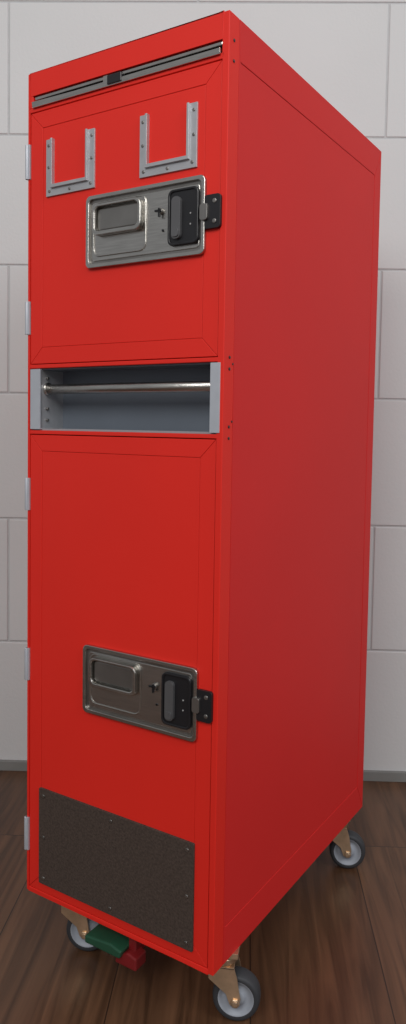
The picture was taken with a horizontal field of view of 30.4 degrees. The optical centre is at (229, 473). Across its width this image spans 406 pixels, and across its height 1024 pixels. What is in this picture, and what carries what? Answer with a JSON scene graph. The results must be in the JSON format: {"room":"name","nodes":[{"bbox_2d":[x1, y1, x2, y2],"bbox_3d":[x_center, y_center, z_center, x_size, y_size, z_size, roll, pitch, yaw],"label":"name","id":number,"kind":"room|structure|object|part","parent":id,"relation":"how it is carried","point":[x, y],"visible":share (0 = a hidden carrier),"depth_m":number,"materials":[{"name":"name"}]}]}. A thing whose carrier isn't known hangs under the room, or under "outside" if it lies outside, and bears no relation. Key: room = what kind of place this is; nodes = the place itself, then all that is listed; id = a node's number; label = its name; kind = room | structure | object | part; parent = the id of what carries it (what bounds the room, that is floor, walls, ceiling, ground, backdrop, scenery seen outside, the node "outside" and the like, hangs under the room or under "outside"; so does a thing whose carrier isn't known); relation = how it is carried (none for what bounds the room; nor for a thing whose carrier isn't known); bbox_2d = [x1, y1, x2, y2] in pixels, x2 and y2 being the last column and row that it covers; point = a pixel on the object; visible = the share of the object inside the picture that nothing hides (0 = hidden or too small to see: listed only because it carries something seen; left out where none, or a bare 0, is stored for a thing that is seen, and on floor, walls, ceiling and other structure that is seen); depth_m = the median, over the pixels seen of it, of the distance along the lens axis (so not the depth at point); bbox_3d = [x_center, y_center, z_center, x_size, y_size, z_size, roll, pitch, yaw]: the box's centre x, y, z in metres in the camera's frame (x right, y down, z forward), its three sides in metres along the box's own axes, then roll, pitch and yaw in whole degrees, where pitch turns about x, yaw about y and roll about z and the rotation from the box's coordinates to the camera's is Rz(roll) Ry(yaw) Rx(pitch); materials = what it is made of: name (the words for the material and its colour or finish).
{"room":"plain indoor room","nodes":[
{"label":"plain indoor room","id":0,"kind":"room"},
{"bbox_2d":[0,0,405,770],"bbox_3d":[0.126,-0.808,1.545,7.236,2.900,0.100,1,3,1],"label":"wall","id":1,"kind":"structure","parent":0,"point":[352,53],"depth_m":1.52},
{"bbox_2d":[0,760,405,781],"bbox_3d":[0.032,0.630,1.578,6.600,0.021,0.008,1,3,1],"label":"baseboard","id":2,"kind":"structure","parent":1,"relation":"attached to","point":[5,765],"depth_m":1.57,"materials":[{"name":"plastic"}]},
{"bbox_2d":[0,770,405,1023],"bbox_3d":[-0.024,0.796,-0.639,6.600,0.050,4.655,1,3,1],"label":"floor","id":3,"kind":"structure","parent":0,"point":[332,950],"depth_m":1.04,"materials":[{"name":"brown wood"}]},
{"bbox_3d":[-0.017,0.026,1.119,0.302,1.089,0.468,3,4,31],"label":"base","id":4,"kind":"object","parent":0,"visible":0},
{"bbox_2d":[61,906,89,938],"bbox_3d":[-0.215,0.608,1.051,0.045,0.072,0.042,1,3,7],"label":"fork","id":5,"kind":"object","parent":4,"relation":"attached to","point":[81,922],"visible":0.16,"depth_m":1.03,"materials":[{"name":"yellow metal"}]},
{"bbox_2d":[66,918,98,950],"bbox_3d":[-0.199,0.638,1.051,0.060,0.060,0.023,1,3,7],"label":"wheel","id":6,"kind":"object","parent":5,"relation":"attached to","point":[73,935],"visible":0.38,"depth_m":1.04,"materials":[{"name":"rubber"}]},
{"bbox_2d":[45,434,215,439],"bbox_3d":[-0.011,0.025,1.130,0.300,1.084,0.439,3,4,31],"label":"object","id":7,"kind":"object","parent":4,"relation":"on","point":[45,434],"visible":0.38,"depth_m":0.94,"materials":[{"name":"red metal"}]},
{"bbox_2d":[27,10,239,975],"bbox_3d":[-0.132,0.035,0.931,0.306,1.092,0.031,3,4,31],"label":"frame","id":8,"kind":"object","parent":7,"relation":"attached to","point":[224,26],"visible":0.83,"depth_m":0.86,"materials":[{"name":"red paint"}]},
{"bbox_2d":[24,816,29,849],"bbox_3d":[-0.274,0.492,1.032,0.007,0.046,0.023,3,4,31],"label":"hinge","id":9,"kind":"object","parent":8,"relation":"attached to","point":[26,819],"visible":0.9,"depth_m":1.02,"materials":[{"name":"silver metal"}]},
{"bbox_2d":[24,647,29,679],"bbox_3d":[-0.269,0.257,1.018,0.007,0.044,0.023,3,4,31],"label":"hinge","id":10,"kind":"object","parent":8,"relation":"attached to","point":[26,650],"visible":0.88,"depth_m":1.01,"materials":[{"name":"silver metal"}]},
{"bbox_2d":[25,478,30,509],"bbox_3d":[-0.265,0.027,1.005,0.007,0.043,0.023,3,4,31],"label":"hinge","id":11,"kind":"object","parent":8,"relation":"attached to","point":[27,480],"visible":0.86,"depth_m":0.99,"materials":[{"name":"silver metal"}]},
{"bbox_2d":[25,144,30,179],"bbox_3d":[-0.258,-0.405,0.979,0.007,0.044,0.023,3,4,31],"label":"hinge","id":12,"kind":"object","parent":8,"relation":"attached to","point":[27,147],"visible":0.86,"depth_m":0.97,"materials":[{"name":"silver metal"}]},
{"bbox_2d":[25,301,30,334],"bbox_3d":[-0.261,-0.205,0.991,0.007,0.043,0.023,3,4,31],"label":"hinge","id":13,"kind":"object","parent":8,"relation":"attached to","point":[27,304],"visible":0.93,"depth_m":0.98,"materials":[{"name":"silver metal"}]},
{"bbox_2d":[30,435,215,966],"bbox_3d":[-0.140,0.264,0.943,0.292,0.619,0.030,3,4,31],"label":"door","id":14,"kind":"structure","parent":8,"relation":"attached to","point":[122,529],"depth_m":0.93,"materials":[{"name":"red paint"}]},
{"bbox_3d":[-0.150,0.495,0.946,0.252,0.132,0.005,3,4,31],"label":"kick panel","id":15,"kind":"part","parent":14,"relation":"part of","materials":[{"name":"metal"}]},
{"bbox_2d":[82,644,198,741],"bbox_3d":[-0.112,0.265,0.911,0.176,0.088,0.005,3,4,31],"label":"lower latch","id":16,"kind":"object","parent":14,"relation":"attached to","point":[140,709],"visible":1,"depth_m":0.91,"materials":[{"name":"silver metal"}]},
{"bbox_2d":[88,657,137,695],"bbox_3d":[-0.144,0.251,0.926,0.075,0.037,0.008,3,4,31],"label":"paddle","id":17,"kind":"object","parent":16,"relation":"attached to","point":[107,671],"depth_m":0.92,"materials":[{"name":"silver metal"}]},
{"bbox_2d":[149,683,157,705],"bbox_3d":[-0.091,0.265,0.896,0.011,0.027,0.007,3,4,32],"label":"key","id":18,"kind":"object","parent":16,"relation":"in","point":[154,686],"depth_m":0.89,"materials":[{"name":"silver metal"}]},
{"bbox_2d":[161,672,192,729],"bbox_3d":[-0.062,0.267,0.879,0.042,0.063,0.006,3,4,31],"label":"housing","id":19,"kind":"object","parent":16,"relation":"attached to","point":[183,684],"depth_m":0.87,"materials":[{"name":"black plastic"}]},
{"bbox_2d":[164,680,183,720],"bbox_3d":[-0.066,0.268,0.876,0.025,0.047,0.006,3,4,31],"label":"lever","id":20,"kind":"object","parent":19,"relation":"attached to","point":[169,702],"depth_m":0.88,"materials":[{"name":"grey metal"}]},
{"bbox_2d":[33,362,216,433],"bbox_3d":[-0.127,-0.092,0.932,0.292,0.081,0.045,3,4,31],"label":"compartment liner","id":21,"kind":"object","parent":8,"relation":"attached to","point":[178,412],"visible":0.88,"depth_m":0.95,"materials":[{"name":"grey metal"}]},
{"bbox_2d":[43,381,209,395],"bbox_3d":[-0.128,-0.105,0.920,0.268,0.017,0.017,3,4,31],"label":"push bar","id":22,"kind":"object","parent":21,"relation":"attached to","point":[49,389],"visible":0.88,"depth_m":0.91,"materials":[{"name":"metal"}]},
{"bbox_2d":[30,362,220,432],"bbox_3d":[-0.133,-0.092,0.916,0.296,0.079,0.015,3,4,31],"label":"strips","id":23,"kind":"object","parent":8,"relation":"attached to","point":[215,368],"depth_m":0.84,"materials":[{"name":"silver metal"}]},
{"bbox_2d":[31,60,222,364],"bbox_3d":[-0.129,-0.298,0.911,0.292,0.321,0.026,3,4,31],"label":"door","id":24,"kind":"structure","parent":8,"relation":"attached to","point":[169,308],"depth_m":0.90,"materials":[{"name":"red paint"}]},
{"bbox_2d":[46,128,95,196],"bbox_3d":[-0.200,-0.388,0.933,0.081,0.071,0.006,3,4,31],"label":"bracket","id":25,"kind":"object","parent":24,"relation":"attached to","point":[87,182],"visible":1,"depth_m":0.93,"materials":[{"name":"metal"}]},
{"bbox_2d":[86,175,206,268],"bbox_3d":[-0.102,-0.293,0.877,0.176,0.088,0.006,3,4,31],"label":"upper latch","id":26,"kind":"object","parent":24,"relation":"attached to","point":[149,243],"visible":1,"depth_m":0.88,"materials":[{"name":"silver metal"}]},
{"bbox_2d":[92,197,143,235],"bbox_3d":[-0.134,-0.306,0.893,0.075,0.038,0.008,3,4,31],"label":"paddle","id":27,"kind":"object","parent":26,"relation":"attached to","point":[129,217],"depth_m":0.89,"materials":[{"name":"silver metal"}]},
{"bbox_2d":[154,208,163,231],"bbox_3d":[-0.081,-0.293,0.863,0.011,0.027,0.007,3,4,31],"label":"key","id":28,"kind":"object","parent":26,"relation":"in","point":[160,211],"depth_m":0.86,"materials":[{"name":"metal"}]},
{"bbox_2d":[167,186,200,246],"bbox_3d":[-0.052,-0.291,0.845,0.042,0.063,0.006,3,4,31],"label":"housing","id":29,"kind":"object","parent":26,"relation":"attached to","point":[190,196],"depth_m":0.84,"materials":[{"name":"black plastic"}]},
{"bbox_2d":[171,196,190,238],"bbox_3d":[-0.055,-0.290,0.843,0.025,0.047,0.006,3,4,31],"label":"lever","id":30,"kind":"object","parent":29,"relation":"attached to","point":[176,202],"depth_m":0.84,"materials":[{"name":"grey plastic"}]},
{"bbox_2d":[139,102,198,178],"bbox_3d":[-0.071,-0.381,0.855,0.081,0.071,0.006,3,4,31],"label":"bracket","id":31,"kind":"object","parent":24,"relation":"attached to","point":[190,160],"visible":1,"depth_m":0.85,"materials":[{"name":"metal"}]},
{"bbox_2d":[32,41,222,107],"bbox_3d":[-0.126,-0.472,0.896,0.288,0.016,0.026,3,4,31],"label":"header rail","id":32,"kind":"object","parent":8,"relation":"attached to","point":[215,49],"visible":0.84,"depth_m":0.87,"materials":[{"name":"silver metal"}]},
{"bbox_2d":[103,71,124,84],"bbox_3d":[-0.138,-0.472,0.896,0.030,0.013,0.014,3,4,31],"label":"latch","id":33,"kind":"object","parent":32,"relation":"attached to","point":[116,77],"depth_m":0.89,"materials":[{"name":"grey metal"}]},
{"bbox_2d":[192,689,212,723],"bbox_3d":[-0.031,0.267,0.859,0.025,0.037,0.007,3,4,31],"label":"latch keeper","id":34,"kind":"object","parent":8,"relation":"attached to","point":[202,704],"depth_m":0.86,"materials":[{"name":"black metal"}]},
{"bbox_2d":[199,193,221,229],"bbox_3d":[-0.021,-0.290,0.826,0.026,0.037,0.007,3,4,31],"label":"latch keeper","id":35,"kind":"object","parent":8,"relation":"attached to","point":[210,211],"depth_m":0.82,"materials":[{"name":"black metal"}]},
{"bbox_2d":[228,39,234,439],"bbox_3d":[0.003,-0.257,0.834,0.002,0.439,0.012,3,4,31],"label":"screws","id":36,"kind":"object","parent":8,"relation":"attached to","point":[233,39],"visible":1,"depth_m":0.84,"materials":[{"name":"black metal"}]},
{"bbox_2d":[223,20,380,963],"bbox_3d":[0.117,0.033,1.050,0.003,1.090,0.448,3,4,31],"label":"panel","id":37,"kind":"object","parent":7,"relation":"attached to","point":[309,180],"visible":1,"depth_m":1.00,"materials":[{"name":"red paint"}]},
{"bbox_2d":[208,946,240,1007],"bbox_3d":[-0.007,0.619,0.933,0.045,0.072,0.042,1,3,7],"label":"fork","id":38,"kind":"object","parent":4,"relation":"attached to","point":[225,978],"visible":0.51,"depth_m":0.92,"materials":[{"name":"yellow metal"}]},
{"bbox_2d":[213,966,260,1020],"bbox_3d":[0.009,0.649,0.933,0.060,0.060,0.023,1,3,7],"label":"wheel","id":39,"kind":"object","parent":38,"relation":"attached to","point":[248,983],"visible":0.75,"depth_m":0.93,"materials":[{"name":"rubber"}]},
{"bbox_2d":[333,821,350,857],"bbox_3d":[0.182,0.603,1.260,0.045,0.072,0.042,1,3,7],"label":"fork","id":40,"kind":"object","parent":4,"relation":"attached to","point":[342,839],"visible":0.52,"depth_m":1.24,"materials":[{"name":"yellow metal"}]},
{"bbox_2d":[329,829,364,867],"bbox_3d":[0.198,0.633,1.260,0.060,0.060,0.023,1,3,7],"label":"wheel","id":41,"kind":"object","parent":40,"relation":"attached to","point":[357,844],"visible":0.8,"depth_m":1.25,"materials":[{"name":"rubber"}]},
{"bbox_3d":[-0.129,0.590,0.986,0.215,0.028,0.020,3,4,31],"label":"pedal linkage","id":42,"kind":"object","parent":4,"relation":"attached to","visible":0},
{"bbox_2d":[85,924,128,957],"bbox_3d":[-0.155,0.605,0.972,0.060,0.014,0.032,3,4,31],"label":"pedal release","id":43,"kind":"object","parent":42,"relation":"attached to","point":[114,943],"visible":0.72,"depth_m":0.96,"materials":[{"name":"green plastic"}]},
{"bbox_2d":[116,938,145,970],"bbox_3d":[-0.118,0.604,0.970,0.034,0.042,0.056,3,4,31],"label":"brake pedal","id":44,"kind":"object","parent":42,"relation":"attached to","point":[134,957],"visible":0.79,"depth_m":0.95,"materials":[{"name":"red plastic"}]}
]}

